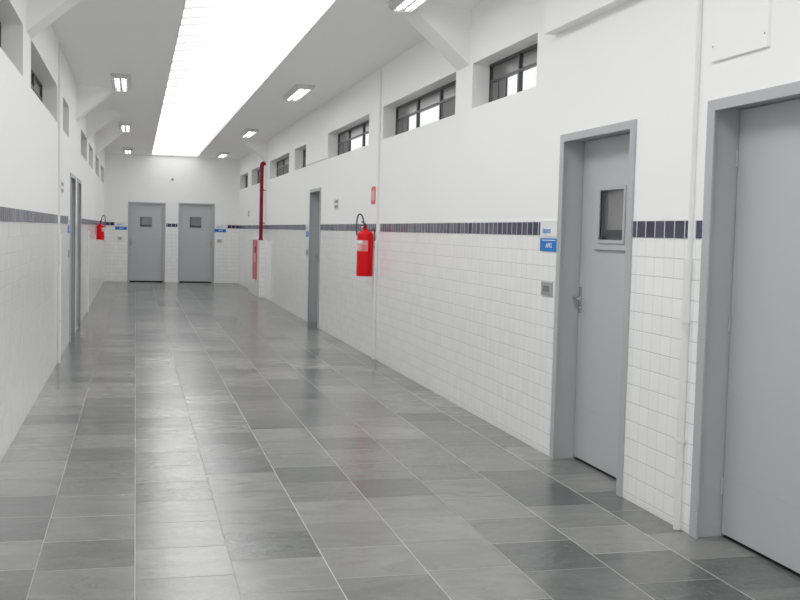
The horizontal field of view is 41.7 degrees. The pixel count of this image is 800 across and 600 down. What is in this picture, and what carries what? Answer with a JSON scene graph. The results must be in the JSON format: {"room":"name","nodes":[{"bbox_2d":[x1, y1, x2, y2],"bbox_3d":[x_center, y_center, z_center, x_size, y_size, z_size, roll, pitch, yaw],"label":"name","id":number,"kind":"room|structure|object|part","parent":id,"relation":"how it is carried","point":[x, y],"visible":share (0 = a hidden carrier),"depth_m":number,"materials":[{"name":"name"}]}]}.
{"room":"school corridor","nodes":[
{"label":"school corridor","id":0,"kind":"room"},
{"bbox_2d":[0,0,104,461],"bbox_3d":[-3.734,-1.002,11.015,0.300,3.310,33.269,1,4,-14],"label":"wall","id":1,"kind":"structure","parent":0,"point":[28,125],"depth_m":8.42,"materials":[{"name":"white paint"}]},
{"bbox_2d":[31,69,41,101],"bbox_3d":[-3.300,-1.897,9.294,0.034,0.367,2.790,1,4,-14],"label":"window","id":2,"kind":"structure","parent":1,"relation":"in","point":[36,85],"depth_m":10.08,"materials":[{"name":"metal"}]},
{"bbox_3d":[-3.300,-2.003,9.287,0.005,0.112,2.746,1,4,-14],"label":"pane","id":3,"kind":"part","parent":2,"relation":"part of","materials":[{"name":"grey glass"}]},
{"bbox_2d":[0,206,104,224],"bbox_3d":[-3.600,-0.850,11.059,0.024,0.088,33.269,1,4,-14],"label":"tile border","id":4,"kind":"object","parent":1,"relation":"attached to","point":[7,214],"depth_m":8.17,"materials":[{"name":"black tile"}]},
{"bbox_2d":[27,0,80,38],"bbox_3d":[-2.530,-2.209,7.859,0.570,0.480,0.340,1,4,-14],"label":"haunch","id":5,"kind":"structure","parent":1,"relation":"attached to","point":[40,13],"depth_m":7.69,"materials":[{"name":"white paint"}]},
{"bbox_2d":[57,43,61,362],"bbox_3d":[-3.527,-0.989,10.877,0.045,3.308,0.060,1,4,-14],"label":"conduit","id":6,"kind":"object","parent":1,"relation":"attached to","point":[59,262],"visible":1,"depth_m":10.88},
{"bbox_2d":[60,180,63,194],"bbox_3d":[-3.646,-1.215,11.317,0.022,0.150,0.300,1,4,-14],"label":"plate","id":7,"kind":"object","parent":1,"relation":"attached to","point":[61,181],"visible":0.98,"depth_m":11.22,"materials":[{"name":"white plastic"}]},
{"bbox_2d":[69,172,75,341],"bbox_3d":[-4.335,-0.557,13.402,0.312,2.088,1.120,1,4,-14],"label":"door","id":8,"kind":"structure","parent":1,"relation":"in","point":[72,284],"depth_m":13.91,"materials":[{"name":"grey metal"}]},
{"bbox_2d":[76,178,81,329],"bbox_3d":[-4.710,-0.662,14.892,0.312,2.088,1.000,1,4,-14],"label":"door","id":9,"kind":"structure","parent":1,"relation":"in","point":[79,182],"depth_m":15.34,"materials":[{"name":"grey metal"}]},
{"bbox_2d":[87,231,89,311],"bbox_3d":[-5.200,-0.474,17.489,0.045,1.355,0.060,1,4,-14],"label":"conduit","id":10,"kind":"object","parent":1,"relation":"attached to","point":[88,232],"visible":0.95,"depth_m":17.47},
{"bbox_2d":[76,84,114,120],"bbox_3d":[-4.113,-2.650,14.148,0.570,0.480,0.340,1,4,-14],"label":"haunch","id":11,"kind":"structure","parent":1,"relation":"attached to","point":[88,97],"depth_m":13.97,"materials":[{"name":"white paint"}]},
{"bbox_2d":[95,215,105,239],"bbox_3d":[-6.008,-1.456,21.014,0.177,0.499,0.160,-2,5,-41],"label":"fire extinguisher","id":12,"kind":"object","parent":1,"relation":"attached to","point":[99,229],"visible":1,"depth_m":20.98,"materials":[{"name":"red metal"}]},
{"bbox_2d":[83,109,119,138],"bbox_3d":[-4.856,-2.857,17.099,0.570,0.480,0.340,1,4,-14],"label":"haunch","id":13,"kind":"structure","parent":1,"relation":"attached to","point":[95,119],"depth_m":16.92,"materials":[{"name":"white paint"}]},
{"bbox_2d":[95,131,122,154],"bbox_3d":[-5.818,-3.125,20.921,0.570,0.480,0.340,1,4,-14],"label":"haunch","id":14,"kind":"structure","parent":1,"relation":"attached to","point":[103,138],"depth_m":20.74,"materials":[{"name":"white paint"}]},
{"bbox_2d":[104,153,239,282],"bbox_3d":[-6.003,-2.124,27.713,4.052,3.310,0.300,1,4,-14],"label":"wall","id":15,"kind":"structure","parent":0,"point":[126,187],"depth_m":27.54,"materials":[{"name":"white paint"}]},
{"bbox_2d":[115,222,126,225],"bbox_3d":[-7.247,-1.976,27.252,0.285,0.105,0.013,1,4,-14],"label":"plaque","id":16,"kind":"object","parent":15,"relation":"attached to","point":[116,223],"visible":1,"depth_m":27.25,"materials":[{"name":"white plastic"}]},
{"bbox_2d":[115,226,126,229],"bbox_3d":[-7.247,-1.868,27.260,0.300,0.088,0.012,1,4,-14],"label":"door sign","id":17,"kind":"object","parent":15,"relation":"attached to","point":[116,227],"visible":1,"depth_m":27.26,"materials":[{"name":"blue plastic"}]},
{"bbox_2d":[127,202,165,281],"bbox_3d":[-6.660,-1.520,27.582,0.957,2.088,0.316,1,4,-14],"label":"door","id":18,"kind":"structure","parent":15,"relation":"in","point":[146,220],"depth_m":27.49,"materials":[{"name":"grey metal"}]},
{"bbox_3d":[-6.650,-2.046,27.481,0.300,0.260,0.004,1,4,-14],"label":"glass pane","id":19,"kind":"part","parent":18,"relation":"part of","materials":[{"name":"glass"}]},
{"bbox_2d":[111,175,226,179],"bbox_3d":[-5.941,-3.205,27.506,3.452,0.007,0.024,1,4,-14],"label":"joint","id":20,"kind":"object","parent":15,"relation":"attached to","point":[111,175],"visible":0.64,"depth_m":27.47,"materials":[{"name":"grey paint"}]},
{"bbox_2d":[106,222,238,228],"bbox_3d":[-5.973,-1.964,27.585,3.452,0.088,0.024,1,4,-14],"label":"tile border","id":21,"kind":"object","parent":15,"relation":"attached to","point":[107,223],"depth_m":27.58,"materials":[{"name":"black tile"}]},
{"bbox_2d":[178,203,214,282],"bbox_3d":[-5.420,-1.516,27.895,0.945,2.103,0.316,1,4,-14],"label":"door","id":22,"kind":"structure","parent":15,"relation":"in","point":[196,221],"depth_m":27.80,"materials":[{"name":"grey metal"}]},
{"bbox_3d":[-5.415,-2.054,27.792,0.300,0.280,0.004,1,4,-14],"label":"glass pane","id":23,"kind":"part","parent":22,"relation":"part of","materials":[{"name":"grey glass"}]},
{"bbox_2d":[215,229,225,231],"bbox_3d":[-4.772,-1.845,27.885,0.300,0.088,0.012,1,4,-14],"label":"door sign","id":24,"kind":"object","parent":15,"relation":"attached to","point":[216,230],"visible":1,"depth_m":27.88,"materials":[{"name":"blue plastic"}]},
{"bbox_2d":[216,224,226,228],"bbox_3d":[-4.750,-1.953,27.882,0.285,0.105,0.013,1,4,-14],"label":"plaque","id":25,"kind":"object","parent":15,"relation":"attached to","point":[217,225],"visible":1,"depth_m":27.88,"materials":[{"name":"white plastic"}]},
{"bbox_2d":[51,0,483,158],"bbox_3d":[-1.872,-2.706,11.364,4.052,0.140,33.869,1,4,-14],"label":"ceiling","id":26,"kind":"structure","parent":0,"point":[353,39],"depth_m":11.42,"materials":[{"name":"grey paint"}]},
{"bbox_2d":[110,73,130,91],"bbox_3d":[-3.582,-2.785,13.476,0.240,0.058,1.304,1,4,-14],"label":"ceiling light","id":27,"kind":"object","parent":26,"relation":"attached to","point":[120,82],"visible":1,"depth_m":13.33,"materials":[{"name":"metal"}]},
{"bbox_2d":[118,122,131,131],"bbox_3d":[-5.104,-3.209,19.523,0.240,0.058,1.304,1,4,-14],"label":"ceiling light","id":28,"kind":"object","parent":26,"relation":"attached to","point":[123,127],"visible":1,"depth_m":19.32,"materials":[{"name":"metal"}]},
{"bbox_2d":[123,148,132,153],"bbox_3d":[-6.651,-3.640,25.667,0.240,0.058,1.304,1,4,-14],"label":"ceiling light","id":29,"kind":"object","parent":26,"relation":"attached to","point":[125,150],"visible":1,"depth_m":25.39,"materials":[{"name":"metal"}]},
{"bbox_2d":[216,152,229,157],"bbox_3d":[-4.431,-3.619,26.227,0.240,0.058,1.304,1,4,-14],"label":"ceiling light","id":30,"kind":"object","parent":26,"relation":"attached to","point":[220,154],"visible":1,"depth_m":25.97,"materials":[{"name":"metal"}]},
{"bbox_2d":[151,0,336,156],"bbox_3d":[-1.887,-2.707,11.531,1.189,0.120,32.812,1,4,-14],"label":"skylight","id":31,"kind":"object","parent":26,"relation":"attached to","point":[222,53],"visible":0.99,"depth_m":12.10,"materials":[{"name":"white glass"}]},
{"bbox_2d":[240,128,258,137],"bbox_3d":[-2.884,-3.189,20.084,0.240,0.058,1.304,1,4,-14],"label":"ceiling light","id":32,"kind":"object","parent":26,"relation":"attached to","point":[247,133],"visible":1,"depth_m":19.85,"materials":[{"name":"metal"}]},
{"bbox_2d":[283,84,314,100],"bbox_3d":[-1.362,-2.765,14.037,0.240,0.058,1.304,1,4,-14],"label":"ceiling light","id":33,"kind":"object","parent":26,"relation":"attached to","point":[298,91],"visible":1,"depth_m":13.85,"materials":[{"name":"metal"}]},
{"bbox_2d":[387,0,426,12],"bbox_3d":[0.173,-2.337,7.941,0.240,0.058,1.304,1,4,-14],"label":"ceiling light","id":34,"kind":"object","parent":26,"relation":"attached to","point":[394,5],"visible":1,"depth_m":8.39,"materials":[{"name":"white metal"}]},
{"bbox_2d":[0,282,799,599],"bbox_3d":[-1.958,0.726,11.583,4.052,0.120,33.869,1,4,-14],"label":"floor","id":35,"kind":"structure","parent":0,"point":[187,441],"depth_m":5.85,"materials":[{"name":"tile"}]},
{"bbox_2d":[238,0,799,533],"bbox_3d":[-0.096,-0.969,11.933,0.300,3.310,33.269,1,4,-14],"label":"wall","id":36,"kind":"structure","parent":0,"point":[466,318],"depth_m":7.79,"materials":[{"name":"white paint"}]},
{"bbox_2d":[252,240,256,279],"bbox_3d":[-3.179,-0.886,22.941,0.034,0.854,0.728,1,4,-14],"label":"cabinet","id":37,"kind":"object","parent":36,"relation":"attached to","point":[254,265],"visible":1,"depth_m":22.93,"materials":[{"name":"red metal"}]},
{"bbox_3d":[-3.171,-0.886,22.943,0.016,0.830,0.680,1,4,-14],"label":"cabinet door","id":38,"kind":"part","parent":37,"relation":"part of","materials":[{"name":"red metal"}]},
{"bbox_2d":[242,139,267,162],"bbox_3d":[-3.024,-3.125,22.038,0.570,0.480,0.340,1,4,-14],"label":"haunch","id":39,"kind":"structure","parent":36,"relation":"attached to","point":[259,147],"depth_m":21.90,"materials":[{"name":"white paint"}]},
{"bbox_2d":[248,239,265,297],"bbox_3d":[-3.168,-0.724,23.260,0.148,1.225,2.150,1,4,-14],"label":"pillar","id":40,"kind":"structure","parent":36,"relation":"attached to","point":[255,287],"depth_m":22.32,"materials":[{"name":"white tile"}]},
{"bbox_2d":[258,161,265,239],"bbox_3d":[-2.926,-2.109,22.319,0.142,1.676,0.100,1,4,-14],"label":"pipe","id":41,"kind":"object","parent":36,"relation":"attached to","point":[263,163],"visible":0.97,"depth_m":22.29,"materials":[{"name":"red metal"}]},
{"bbox_2d":[277,157,288,176],"bbox_3d":[-2.189,-2.572,20.317,0.034,0.367,2.810,1,4,-14],"label":"window","id":42,"kind":"structure","parent":36,"relation":"in","point":[282,165],"depth_m":20.72,"materials":[{"name":"glass"}]},
{"bbox_3d":[-2.407,-2.566,21.188,0.020,0.189,0.880,1,4,-14],"label":"louvre panel","id":43,"kind":"part","parent":42,"relation":"part of","materials":[{"name":"glass"}]},
{"bbox_3d":[-2.184,-2.677,20.311,0.005,0.112,2.766,1,4,-14],"label":"pane","id":44,"kind":"part","parent":42,"relation":"part of","materials":[{"name":"grey glass"}]},
{"bbox_3d":[-2.186,-2.504,20.308,0.020,0.189,0.860,1,4,-14],"label":"louvre panel","id":45,"kind":"part","parent":42,"relation":"part of","materials":[{"name":"glass"}]},
{"bbox_2d":[303,149,305,167],"bbox_3d":[-1.523,-2.386,17.671,0.034,0.367,1.240,1,4,-14],"label":"window","id":46,"kind":"structure","parent":36,"relation":"in","point":[304,150],"depth_m":18.19,"materials":[{"name":"metal"}]},
{"bbox_2d":[307,187,320,327],"bbox_3d":[-1.178,-0.660,16.184,0.312,2.098,1.020,1,4,-14],"label":"door","id":47,"kind":"structure","parent":36,"relation":"in","point":[315,194],"depth_m":16.61,"materials":[{"name":"grey metal"}]},
{"bbox_2d":[334,198,338,209],"bbox_3d":[-0.870,-1.314,14.366,0.022,0.150,0.300,1,4,-14],"label":"plate","id":48,"kind":"object","parent":36,"relation":"attached to","point":[336,201],"visible":1,"depth_m":14.32,"materials":[{"name":"white plastic"}]},
{"bbox_2d":[338,120,368,154],"bbox_3d":[-0.550,-2.115,13.806,0.034,0.367,2.750,1,4,-14],"label":"window","id":49,"kind":"structure","parent":36,"relation":"in","point":[345,137],"depth_m":14.30,"materials":[{"name":"glass"}]},
{"bbox_3d":[-0.795,-2.117,14.783,0.020,0.189,0.680,1,4,-14],"label":"louvre panel","id":50,"kind":"part","parent":49,"relation":"part of","materials":[{"name":"grey glass"}]},
{"bbox_3d":[-0.548,-2.115,13.806,0.030,0.367,2.750,1,4,-14],"label":"frame","id":51,"kind":"part","parent":49,"relation":"part of","materials":[{"name":"metal"}]},
{"bbox_3d":[-0.545,-2.221,13.800,0.005,0.112,2.706,1,4,-14],"label":"pane","id":52,"kind":"part","parent":49,"relation":"part of","materials":[{"name":"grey glass"}]},
{"bbox_2d":[356,213,374,276],"bbox_3d":[-0.403,-0.633,12.064,0.193,0.719,0.196,4,4,33],"label":"fire extinguisher","id":53,"kind":"object","parent":36,"relation":"attached to","point":[364,262],"visible":1,"depth_m":11.99,"materials":[{"name":"red metal"}]},
{"bbox_2d":[371,186,375,203],"bbox_3d":[-0.308,-1.212,12.158,0.010,0.205,0.215,1,4,-14],"label":"sign","id":54,"kind":"object","parent":36,"relation":"attached to","point":[373,189],"visible":1,"depth_m":12.13,"materials":[{"name":"red plastic"}]},
{"bbox_3d":[-0.313,-1.210,12.159,0.002,0.115,0.155,1,4,-14],"label":"faded panel","id":55,"kind":"part","parent":54,"relation":"part of","materials":[{"name":"pink plastic"}]},
{"bbox_2d":[372,66,381,359],"bbox_3d":[-0.260,-0.972,11.897,0.045,3.308,0.060,1,4,-14],"label":"conduit","id":56,"kind":"object","parent":36,"relation":"attached to","point":[375,267],"visible":1,"depth_m":11.90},
{"bbox_2d":[277,221,540,224],"bbox_3d":[-0.237,-0.868,11.905,0.026,0.006,33.269,1,4,-14],"label":"edging","id":57,"kind":"object","parent":36,"relation":"attached to","point":[500,221],"visible":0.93,"depth_m":9.38,"materials":[{"name":"tile"}]},
{"bbox_2d":[395,80,455,134],"bbox_3d":[0.298,-1.879,10.437,0.034,0.367,2.755,1,4,-14],"label":"window","id":58,"kind":"structure","parent":36,"relation":"in","point":[444,96],"depth_m":10.51,"materials":[{"name":"glass"}]},
{"bbox_3d":[0.029,-1.887,11.513,0.020,0.189,0.480,1,4,-14],"label":"louvre panel","id":59,"kind":"part","parent":58,"relation":"part of","materials":[{"name":"glass"}]},
{"bbox_3d":[0.303,-1.984,10.431,0.005,0.112,2.711,1,4,-14],"label":"pane","id":60,"kind":"part","parent":58,"relation":"part of","materials":[{"name":"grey glass"}]},
{"bbox_3d":[0.514,-1.752,9.583,0.020,0.189,0.930,1,4,-14],"label":"louvre panel","id":61,"kind":"part","parent":58,"relation":"part of","materials":[{"name":"glass"}]},
{"bbox_2d":[400,5,470,70],"bbox_3d":[0.313,-2.196,8.783,0.570,0.480,0.340,1,4,-14],"label":"haunch","id":62,"kind":"structure","parent":36,"relation":"attached to","point":[447,29],"depth_m":8.65,"materials":[{"name":"white paint"}]},
{"bbox_2d":[239,220,702,238],"bbox_3d":[-0.238,-0.819,11.908,0.024,0.088,33.269,1,4,-14],"label":"tile border","id":63,"kind":"object","parent":36,"relation":"attached to","point":[651,229],"depth_m":8.13,"materials":[{"name":"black tile"}]},
{"bbox_2d":[489,43,536,101],"bbox_3d":[0.921,-1.706,7.960,0.034,0.367,1.435,1,4,-14],"label":"window","id":64,"kind":"structure","parent":36,"relation":"in","point":[523,60],"depth_m":8.22,"materials":[{"name":"glass"}]},
{"bbox_3d":[0.797,-1.673,8.460,0.020,0.189,0.350,1,4,-14],"label":"louvre panel","id":65,"kind":"part","parent":64,"relation":"part of","materials":[{"name":"glass"}]},
{"bbox_3d":[0.927,-1.811,7.954,0.005,0.112,1.391,1,4,-14],"label":"pane","id":66,"kind":"part","parent":64,"relation":"part of","materials":[{"name":"grey glass"}]},
{"bbox_2d":[541,281,552,295],"bbox_3d":[0.979,-0.076,7.006,0.016,0.092,0.190,1,4,-14],"label":"switch plate","id":67,"kind":"object","parent":36,"relation":"attached to","point":[546,287],"visible":1,"depth_m":6.98,"materials":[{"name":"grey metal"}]},
{"bbox_2d":[540,221,556,236],"bbox_3d":[0.991,-0.475,6.981,0.013,0.105,0.285,1,4,-14],"label":"plaque","id":68,"kind":"object","parent":36,"relation":"attached to","point":[547,228],"visible":1,"depth_m":6.97,"materials":[{"name":"white plastic"}]},
{"bbox_2d":[540,238,556,251],"bbox_3d":[0.990,-0.367,6.983,0.012,0.088,0.300,1,4,-14],"label":"door sign","id":69,"kind":"object","parent":36,"relation":"attached to","point":[546,244],"visible":1,"depth_m":6.98,"materials":[{"name":"blue plastic"}]},
{"bbox_2d":[544,0,631,34],"bbox_3d":[1.195,-1.965,6.106,0.105,0.555,1.600,1,4,-14],"label":"beam","id":70,"kind":"structure","parent":36,"relation":"attached to","point":[560,16],"depth_m":6.48,"materials":[{"name":"white paint"}]},
{"bbox_2d":[549,119,636,496],"bbox_3d":[1.289,0.023,6.382,0.312,2.108,1.052,1,4,-14],"label":"door","id":71,"kind":"structure","parent":36,"relation":"in","point":[597,165],"depth_m":6.62,"materials":[{"name":"grey metal"}]},
{"bbox_3d":[1.153,0.003,6.771,0.066,0.170,0.137,1,4,-14],"label":"handle","id":72,"kind":"part","parent":71,"relation":"part of","materials":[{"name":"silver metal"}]},
{"bbox_2d":[594,249,624,251],"bbox_3d":[1.279,-0.301,6.399,0.010,0.008,0.430,1,4,-14],"label":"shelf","id":73,"kind":"object","parent":71,"relation":"attached to","point":[595,250],"depth_m":6.41,"materials":[{"name":"grey metal"}]},
{"bbox_3d":[1.316,-0.517,6.393,0.004,0.305,0.330,1,4,-14],"label":"glass pane","id":74,"kind":"part","parent":71,"relation":"part of","materials":[{"name":"clear glass"}]},
{"bbox_2d":[673,0,702,529],"bbox_3d":[1.433,-0.500,5.173,0.045,3.308,0.060,1,4,-14],"label":"conduit","id":75,"kind":"object","parent":36,"relation":"attached to","point":[687,263],"visible":1,"depth_m":5.19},
{"bbox_2d":[710,0,771,62],"bbox_3d":[1.553,-1.427,4.769,0.022,0.620,0.465,1,4,-14],"label":"access panel","id":76,"kind":"object","parent":36,"relation":"attached to","point":[739,27],"visible":1,"depth_m":4.77,"materials":[{"name":"white paint"}]},
{"bbox_2d":[689,81,799,576],"bbox_3d":[1.759,0.147,4.515,0.312,2.120,1.300,1,4,-14],"label":"door","id":77,"kind":"structure","parent":36,"relation":"in","point":[745,477],"depth_m":4.93,"materials":[{"name":"grey metal"}]}
]}

